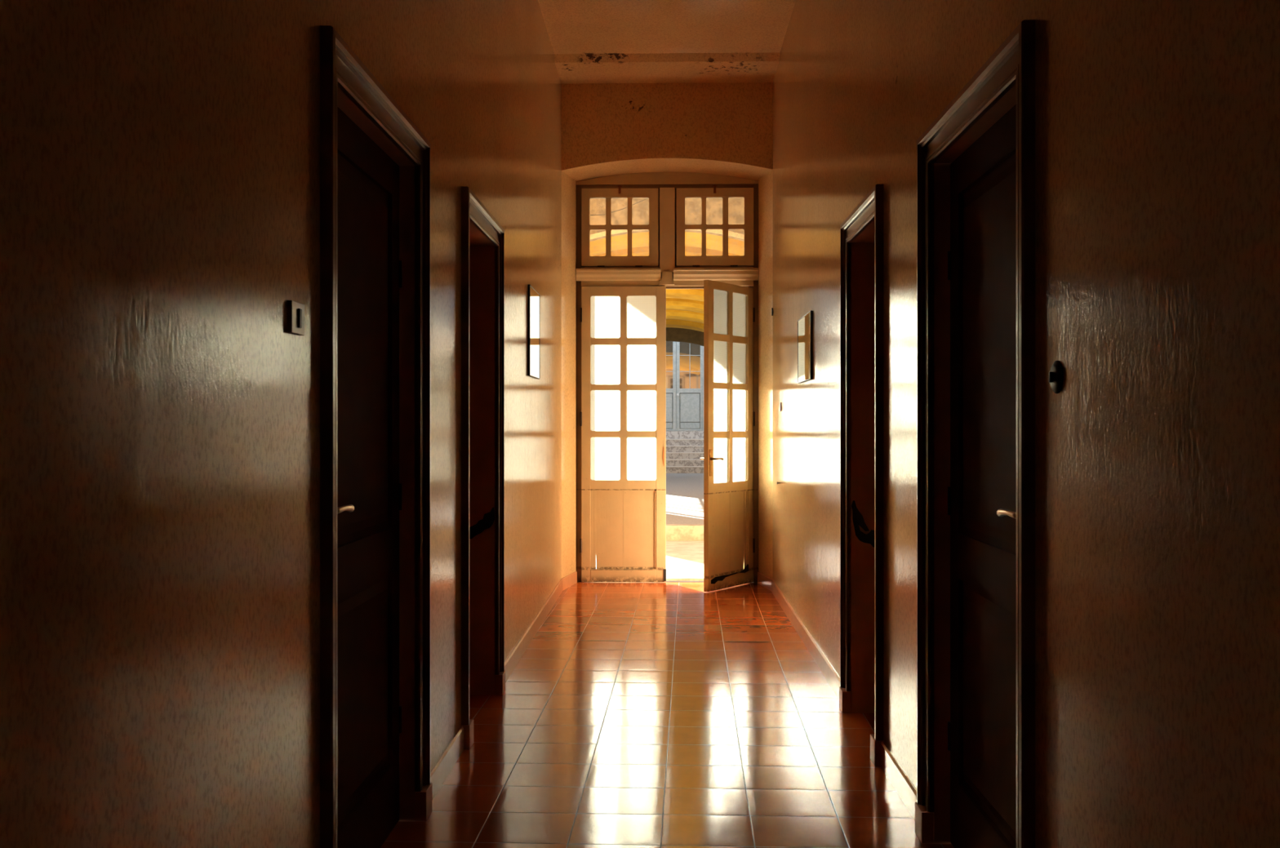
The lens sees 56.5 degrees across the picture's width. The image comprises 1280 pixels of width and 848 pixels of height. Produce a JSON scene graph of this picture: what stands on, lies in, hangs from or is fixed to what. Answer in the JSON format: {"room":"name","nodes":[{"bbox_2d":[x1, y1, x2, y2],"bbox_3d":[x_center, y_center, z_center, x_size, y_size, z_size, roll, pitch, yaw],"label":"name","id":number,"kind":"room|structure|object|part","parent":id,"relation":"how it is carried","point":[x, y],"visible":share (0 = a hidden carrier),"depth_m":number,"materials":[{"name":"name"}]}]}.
{"room":"hallway","nodes":[
{"label":"hallway","id":0,"kind":"room"},
{"bbox_2d":[0,0,561,847],"bbox_3d":[-0.892,-0.775,3.506,0.250,4.230,12.170,0,0,1],"label":"wall","id":1,"kind":"structure","parent":0,"point":[160,159],"depth_m":2.19,"materials":[{"name":"paint"}]},
{"bbox_2d":[287,300,304,335],"bbox_3d":[-0.778,-0.240,2.699,0.018,0.072,0.095,0,0,1],"label":"light switch","id":2,"kind":"object","parent":1,"relation":"attached to","point":[295,310],"visible":1,"depth_m":2.68,"materials":[{"name":"beige plastic"}]},
{"bbox_2d":[337,106,401,847],"bbox_3d":[-0.815,0.233,3.511,0.094,2.203,1.009,0,0,1],"label":"door","id":3,"kind":"structure","parent":1,"relation":"in","point":[369,265],"depth_m":3.59,"materials":[{"name":"brown paint"}]},
{"bbox_3d":[-0.801,0.226,3.143,0.050,0.028,0.174,0,0,1],"label":"lever","id":4,"kind":"part","parent":3,"relation":"part of","materials":[{"name":"gold metal"}]},
{"bbox_3d":[-0.839,-0.207,3.510,0.023,1.094,0.794,0,0,1],"label":"panel","id":5,"kind":"part","parent":3,"relation":"part of","materials":[{"name":"brown paint"}]},
{"bbox_3d":[-0.839,0.800,3.510,0.023,0.640,0.794,0,0,1],"label":"panel","id":6,"kind":"part","parent":3,"relation":"part of","materials":[{"name":"brown paint"}]},
{"bbox_2d":[320,25,432,847],"bbox_3d":[-0.876,0.184,3.510,0.290,2.312,1.216,0,0,1],"label":"door frame","id":7,"kind":"structure","parent":1,"relation":"attached to","point":[346,83],"depth_m":3.79,"materials":[{"name":"brown paint"}]},
{"bbox_3d":[-0.765,0.135,2.953,0.036,2.214,0.100,0,0,1],"label":"jamb casing","id":8,"kind":"part","parent":7,"relation":"part of","materials":[{"name":"brown paint"}]},
{"bbox_3d":[-0.753,-0.922,3.508,0.036,0.100,1.210,0,0,1],"label":"head casing","id":9,"kind":"part","parent":7,"relation":"part of","materials":[{"name":"brown paint"}]},
{"bbox_3d":[-0.741,0.135,4.062,0.036,2.214,0.100,0,0,1],"label":"jamb casing","id":10,"kind":"part","parent":7,"relation":"part of","materials":[{"name":"brown paint"}]},
{"bbox_2d":[461,186,505,749],"bbox_3d":[-0.833,0.181,5.442,0.290,2.318,1.091,0,0,1],"label":"door frame","id":11,"kind":"structure","parent":1,"relation":"attached to","point":[482,237],"depth_m":5.88,"materials":[{"name":"brown paint"}]},
{"bbox_3d":[-0.721,0.132,4.947,0.036,2.220,0.100,0,0,1],"label":"jamb casing","id":12,"kind":"part","parent":11,"relation":"part of","materials":[{"name":"brown paint"}]},
{"bbox_3d":[-0.710,-0.928,5.440,0.036,0.100,1.085,0,0,1],"label":"head casing","id":13,"kind":"part","parent":11,"relation":"part of","materials":[{"name":"brown paint"}]},
{"bbox_3d":[-0.699,0.132,5.932,0.036,2.220,0.100,0,0,1],"label":"jamb casing","id":14,"kind":"part","parent":11,"relation":"part of","materials":[{"name":"brown paint"}]},
{"bbox_2d":[431,571,577,799],"bbox_3d":[-0.717,1.291,3.732,0.090,0.098,12.630,0,0,1],"label":"baseboard","id":15,"kind":"structure","parent":1,"relation":"attached to","point":[447,760],"depth_m":6.39,"materials":[{"name":"wood"}]},
{"bbox_2d":[528,284,539,378],"bbox_3d":[-0.670,-0.573,7.534,0.014,0.555,0.565,0,0,1],"label":"wall mirror","id":16,"kind":"object","parent":1,"relation":"attached to","point":[533,295],"visible":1,"depth_m":7.45,"materials":[{"name":"clear glass"}]},
{"bbox_2d":[537,0,795,84],"bbox_3d":[0.078,-2.848,3.499,2.300,0.225,12.200,0,0,1],"label":"ceiling","id":17,"kind":"structure","parent":0,"point":[592,41],"depth_m":8.62,"materials":[{"name":"paint"}]},
{"bbox_2d":[380,582,954,847],"bbox_3d":[0.083,1.400,3.744,6.000,0.120,12.690,0,0,1],"label":"floor","id":18,"kind":"structure","parent":0,"point":[636,714],"depth_m":5.01,"materials":[{"name":"red tile"}]},
{"bbox_2d":[561,82,773,579],"bbox_3d":[0.222,-1.235,9.953,12.000,5.250,0.810,0,0,1],"label":"wall","id":19,"kind":"structure","parent":0,"point":[715,128],"depth_m":9.56,"materials":[{"name":"paint"}]},
{"bbox_2d":[581,185,657,266],"bbox_3d":[-0.169,-1.671,10.063,0.648,0.686,0.057,0,0,1],"label":"window","id":20,"kind":"structure","parent":19,"relation":"in","point":[651,260],"depth_m":10.05,"materials":[{"name":"beige paint"}]},
{"bbox_2d":[579,286,666,582],"bbox_3d":[-0.143,0.086,10.066,0.729,2.497,0.055,0,0,1],"label":"door","id":21,"kind":"structure","parent":19,"relation":"in","point":[623,413],"depth_m":10.07,"materials":[{"name":"beige paint"}]},
{"bbox_3d":[-0.396,0.894,10.078,0.045,0.683,0.018,0,0,1],"label":"panel","id":22,"kind":"part","parent":21,"relation":"part of","materials":[{"name":"beige paint"}]},
{"bbox_3d":[-0.258,0.894,10.077,0.231,0.683,0.014,0,0,1],"label":"panel","id":23,"kind":"part","parent":21,"relation":"part of","materials":[{"name":"beige paint"}]},
{"bbox_3d":[-0.141,1.282,10.071,0.556,0.107,0.042,0,0,1],"label":"rail","id":24,"kind":"part","parent":21,"relation":"part of","materials":[{"name":"beige paint"}]},
{"bbox_3d":[-0.141,0.514,10.073,0.556,0.077,0.038,0,0,1],"label":"rail","id":25,"kind":"part","parent":21,"relation":"part of","materials":[{"name":"beige paint"}]},
{"bbox_3d":[-0.141,-1.123,10.073,0.556,0.078,0.038,0,0,1],"label":"rail","id":26,"kind":"part","parent":21,"relation":"part of","materials":[{"name":"beige paint"}]},
{"bbox_3d":[-0.141,-0.304,10.076,0.564,1.568,0.004,0,0,1],"label":"pane","id":27,"kind":"part","parent":21,"relation":"part of","materials":[{"name":"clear glass"}]},
{"bbox_3d":[-0.141,0.890,10.063,0.556,0.675,0.010,0,0,1],"label":"panel moulding","id":28,"kind":"part","parent":21,"relation":"part of","materials":[{"name":"beige paint"}]},
{"bbox_3d":[-0.002,0.894,10.072,0.278,0.683,0.014,0,0,1],"label":"panel","id":29,"kind":"part","parent":21,"relation":"part of","materials":[{"name":"beige paint"}]},
{"bbox_2d":[576,172,758,582],"bbox_3d":[0.229,-0.411,10.062,1.581,3.503,0.121,0,0,1],"label":"door frame","id":30,"kind":"structure","parent":19,"relation":"attached to","point":[667,273],"depth_m":10.05,"materials":[{"name":"brown paint"}]},
{"bbox_3d":[-0.181,-1.261,10.040,0.714,0.098,0.060,0,0,1],"label":"sill moulding","id":31,"kind":"part","parent":30,"relation":"part of","materials":[{"name":"beige paint"}]},
{"bbox_3d":[-0.167,-1.249,10.100,0.660,0.162,0.063,0,0,1],"label":"transom rail","id":32,"kind":"part","parent":30,"relation":"part of","materials":[{"name":"beige paint"}]},
{"bbox_3d":[0.232,-2.015,10.102,1.457,0.040,0.041,0,0,1],"label":"head rail","id":33,"kind":"part","parent":30,"relation":"part of","materials":[{"name":"brown paint"}]},
{"bbox_3d":[0.561,-1.249,10.084,0.797,0.162,0.063,0,0,1],"label":"transom rail","id":34,"kind":"part","parent":30,"relation":"part of","materials":[{"name":"beige paint"}]},
{"bbox_3d":[0.638,-1.261,10.022,0.714,0.098,0.060,0,0,1],"label":"sill moulding","id":35,"kind":"part","parent":30,"relation":"part of","materials":[{"name":"beige paint"}]},
{"bbox_2d":[676,184,753,266],"bbox_3d":[0.633,-1.671,10.045,0.650,0.686,0.057,0,0,1],"label":"window","id":36,"kind":"structure","parent":19,"relation":"in","point":[747,193],"depth_m":10.03,"materials":[{"name":"beige paint"}]},
{"bbox_2d":[700,280,755,591],"bbox_3d":[0.736,0.094,9.770,0.150,2.482,0.743,0,0,35],"label":"door","id":37,"kind":"structure","parent":19,"relation":"in","point":[729,311],"depth_m":9.74,"materials":[{"name":"beige paint"}]},
{"bbox_3d":[0.565,0.308,9.480,0.007,0.215,0.036,0,0,35],"label":"plate","id":38,"kind":"part","parent":37,"relation":"part of","materials":[{"name":"gold metal"}]},
{"bbox_3d":[0.616,0.279,9.508,0.050,0.028,0.130,0,0,35],"label":"lever","id":39,"kind":"part","parent":37,"relation":"part of","materials":[{"name":"gold metal"}]},
{"bbox_3d":[0.651,0.894,9.650,0.014,0.683,0.280,0,0,35],"label":"panel","id":40,"kind":"part","parent":37,"relation":"part of","materials":[{"name":"beige paint"}]},
{"bbox_3d":[0.729,-0.304,9.766,0.004,1.568,0.568,0,0,34],"label":"pane","id":41,"kind":"part","parent":37,"relation":"part of","materials":[{"name":"glass"}]},
{"bbox_3d":[0.732,0.514,9.764,0.038,0.077,0.560,0,0,35],"label":"rail","id":42,"kind":"part","parent":37,"relation":"part of","materials":[{"name":"beige paint"}]},
{"bbox_3d":[0.732,-1.115,9.764,0.038,0.063,0.560,0,0,35],"label":"rail","id":43,"kind":"part","parent":37,"relation":"part of","materials":[{"name":"beige paint"}]},
{"bbox_3d":[0.740,0.890,9.759,0.010,0.675,0.560,0,0,35],"label":"panel moulding","id":44,"kind":"part","parent":37,"relation":"part of","materials":[{"name":"beige paint"}]},
{"bbox_3d":[0.734,1.282,9.763,0.042,0.107,0.560,0,0,35],"label":"rail","id":45,"kind":"part","parent":37,"relation":"part of","materials":[{"name":"beige paint"}]},
{"bbox_3d":[0.797,0.894,9.863,0.014,0.683,0.233,0,0,35],"label":"panel","id":46,"kind":"part","parent":37,"relation":"part of","materials":[{"name":"beige paint"}]},
{"bbox_3d":[0.878,0.894,9.976,0.018,0.683,0.045,0,0,35],"label":"panel","id":47,"kind":"part","parent":37,"relation":"part of","materials":[{"name":"beige paint"}]},
{"bbox_2d":[773,0,1279,847],"bbox_3d":[1.052,-0.775,3.462,0.250,4.230,12.170,0,0,1],"label":"wall","id":48,"kind":"structure","parent":0,"point":[1157,122],"depth_m":2.26,"materials":[{"name":"paint"}]},
{"bbox_2d":[797,310,813,383],"bbox_3d":[1.005,-0.460,7.259,0.014,0.400,0.680,0,0,1],"label":"wall mirror","id":49,"kind":"object","parent":48,"relation":"attached to","point":[805,324],"visible":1,"depth_m":7.19,"materials":[{"name":"clear glass"}]},
{"bbox_2d":[757,571,916,821],"bbox_3d":[0.890,1.291,3.696,0.085,0.098,12.630,0,0,1],"label":"baseboard","id":50,"kind":"structure","parent":48,"relation":"attached to","point":[901,783],"depth_m":6.05,"materials":[{"name":"wood"}]},
{"bbox_2d":[839,183,883,766],"bbox_3d":[1.074,0.200,5.136,0.290,2.280,0.964,0,0,1],"label":"door frame","id":51,"kind":"structure","parent":48,"relation":"attached to","point":[861,233],"depth_m":5.52,"materials":[{"name":"brown paint"}]},
{"bbox_3d":[0.960,0.151,5.568,0.036,2.182,0.100,0,0,1],"label":"jamb casing","id":52,"kind":"part","parent":51,"relation":"part of","materials":[{"name":"brown paint"}]},
{"bbox_3d":[0.951,-0.890,5.139,0.036,0.100,0.958,0,0,1],"label":"head casing","id":53,"kind":"part","parent":51,"relation":"part of","materials":[{"name":"brown paint"}]},
{"bbox_3d":[0.941,0.151,4.710,0.036,2.182,0.100,0,0,1],"label":"jamb casing","id":54,"kind":"part","parent":51,"relation":"part of","materials":[{"name":"brown paint"}]},
{"bbox_2d":[915,19,1035,847],"bbox_3d":[1.033,0.204,3.319,0.290,2.272,1.163,0,0,1],"label":"door frame","id":55,"kind":"structure","parent":48,"relation":"attached to","point":[1006,79],"depth_m":3.77,"materials":[{"name":"brown paint"}]},
{"bbox_3d":[0.922,0.155,3.850,0.036,2.174,0.100,0,0,1],"label":"jamb casing","id":56,"kind":"part","parent":55,"relation":"part of","materials":[{"name":"brown paint"}]},
{"bbox_3d":[0.910,-0.882,3.322,0.036,0.100,1.157,0,0,1],"label":"head casing","id":57,"kind":"part","parent":55,"relation":"part of","materials":[{"name":"brown paint"}]},
{"bbox_3d":[0.898,0.155,2.794,0.036,2.174,0.100,0,0,1],"label":"jamb casing","id":58,"kind":"part","parent":55,"relation":"part of","materials":[{"name":"brown paint"}]},
{"bbox_2d":[947,104,1016,847],"bbox_3d":[0.972,0.253,3.323,0.094,2.163,0.956,0,0,1],"label":"door","id":59,"kind":"structure","parent":48,"relation":"in","point":[982,255],"depth_m":3.40,"materials":[{"name":"brown paint"}]},
{"bbox_3d":[0.996,-0.187,3.320,0.023,1.054,0.741,0,0,1],"label":"panel","id":60,"kind":"part","parent":59,"relation":"part of","materials":[{"name":"brown paint"}]},
{"bbox_3d":[0.996,0.800,3.320,0.023,0.640,0.741,0,0,1],"label":"panel","id":61,"kind":"part","parent":59,"relation":"part of","materials":[{"name":"brown paint"}]},
{"bbox_3d":[0.943,0.226,2.982,0.050,0.028,0.174,0,0,1],"label":"lever","id":62,"kind":"part","parent":59,"relation":"part of","materials":[{"name":"gold metal"}]},
{"bbox_2d":[1048,360,1063,393],"bbox_3d":[0.899,-0.102,2.586,0.021,0.072,0.072,0,0,1],"label":"light switch","id":63,"kind":"object","parent":48,"relation":"attached to","point":[1055,374],"visible":1,"depth_m":2.57,"materials":[{"name":"black plastic"}]},
{"label":"outside","id":64,"kind":"structure","parent":0,"visible":0},
{"bbox_2d":[666,473,703,524],"bbox_3d":[0.823,1.331,36.931,60.000,0.318,46.120,0,0,1],"label":"ground","id":65,"kind":"structure","parent":64,"point":[684,491],"depth_m":18.68,"materials":[{"name":"grey concrete"}]},
{"bbox_2d":[590,198,743,346],"bbox_3d":[0.461,-0.744,20.705,2.540,3.832,14.480,0,0,1],"label":"canopy","id":66,"kind":"object","parent":65,"relation":"on","point":[684,307],"visible":0.23,"depth_m":13.71,"materials":[{"name":"yellow paint"}]},
{"bbox_3d":[0.300,-2.112,13.487,2.500,0.296,0.040,0,0,1],"label":"arch moulding","id":67,"kind":"part","parent":66,"relation":"part of","materials":[{"name":"yellow paint"}]},
{"bbox_3d":[0.356,-2.740,13.976,5.310,0.160,7.240,0,0,1],"label":"porch roof","id":68,"kind":"structure","parent":66,"relation":"on","visible":0},
{"bbox_2d":[590,198,647,215],"bbox_3d":[-0.275,-2.420,12.409,1.707,0.488,0.009,0,0,1],"label":"cable","id":69,"kind":"object","parent":68,"relation":"hanging from","point":[646,198],"visible":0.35,"depth_m":12.40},
{"bbox_2d":[666,342,700,431],"bbox_3d":[2.973,-1.244,30.201,11.400,4.832,0.380,0,0,1],"label":"wall","id":70,"kind":"structure","parent":65,"relation":"on","point":[676,342],"depth_m":30.34,"materials":[{"name":"grey paint"}]},
{"bbox_2d":[666,341,703,439],"bbox_3d":[0.914,-1.105,30.027,1.600,2.950,0.420,0,0,1],"label":"double door","id":71,"kind":"structure","parent":70,"relation":"in","point":[690,357],"depth_m":29.97,"materials":[{"name":"grey wood"}]},
{"bbox_3d":[0.568,-1.633,29.992,0.530,1.485,0.006,0,0,1],"label":"pane","id":72,"kind":"part","parent":71,"relation":"part of","materials":[{"name":"beige"}]},
{"bbox_3d":[0.568,0.035,29.990,0.490,0.140,0.020,0,0,1],"label":"door panel","id":73,"kind":"part","parent":71,"relation":"part of","materials":[{"name":"blue paint"}]},
{"bbox_3d":[0.568,-0.412,29.990,0.490,0.715,0.020,0,0,1],"label":"door panel","id":74,"kind":"part","parent":71,"relation":"part of","materials":[{"name":"blue paint"}]},
{"bbox_3d":[0.571,-1.155,29.990,0.676,2.650,0.050,0,0,1],"label":"frame","id":75,"kind":"part","parent":71,"relation":"part of","materials":[{"name":"blue paint"}]},
{"bbox_3d":[0.914,0.275,30.027,1.600,0.190,0.420,0,0,1],"label":"door sill","id":76,"kind":"part","parent":71,"relation":"part of","materials":[{"name":"grey stone"}]},
{"bbox_3d":[1.258,0.035,29.974,0.490,0.140,0.020,0,0,1],"label":"door panel","id":77,"kind":"part","parent":71,"relation":"part of","materials":[{"name":"blue paint"}]},
{"bbox_3d":[1.258,-0.412,29.974,0.490,0.715,0.020,0,0,1],"label":"door panel","id":78,"kind":"part","parent":71,"relation":"part of","materials":[{"name":"blue paint"}]},
{"bbox_3d":[1.258,-1.633,29.976,0.530,1.485,0.006,0,0,1],"label":"pane","id":79,"kind":"part","parent":71,"relation":"part of","materials":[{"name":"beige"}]},
{"bbox_3d":[1.255,-1.155,29.974,0.676,2.650,0.050,0,0,1],"label":"frame","id":80,"kind":"part","parent":71,"relation":"part of","materials":[{"name":"blue paint"}]},
{"bbox_2d":[666,524,703,541],"bbox_3d":[0.307,1.329,13.787,12.000,0.322,0.180,0,0,1],"label":"curb","id":81,"kind":"object","parent":65,"relation":"on","point":[674,532],"visible":0.06,"depth_m":13.69,"materials":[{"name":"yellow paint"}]},
{"bbox_2d":[666,439,703,473],"bbox_3d":[0.848,0.772,29.108,6.040,0.800,1.680,0,0,1],"label":"stone steps","id":82,"kind":"structure","parent":65,"relation":"on","point":[682,455],"depth_m":28.84,"materials":[{"name":"grey stone"}]},
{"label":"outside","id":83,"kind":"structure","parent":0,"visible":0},
{"bbox_2d":[595,541,703,582],"bbox_3d":[0.268,1.417,12.027,12.000,0.146,3.340,0,0,1],"label":"paving","id":84,"kind":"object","parent":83,"point":[682,557],"visible":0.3,"depth_m":11.95,"materials":[{"name":"beige stone"}]},
{"bbox_2d":[666,573,703,581],"bbox_3d":[0.234,1.326,10.267,1.500,0.028,0.280,0,0,1],"label":"threshold","id":85,"kind":"object","parent":84,"relation":"on","point":[669,577],"visible":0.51,"depth_m":10.18,"materials":[{"name":"stone"}]}
]}

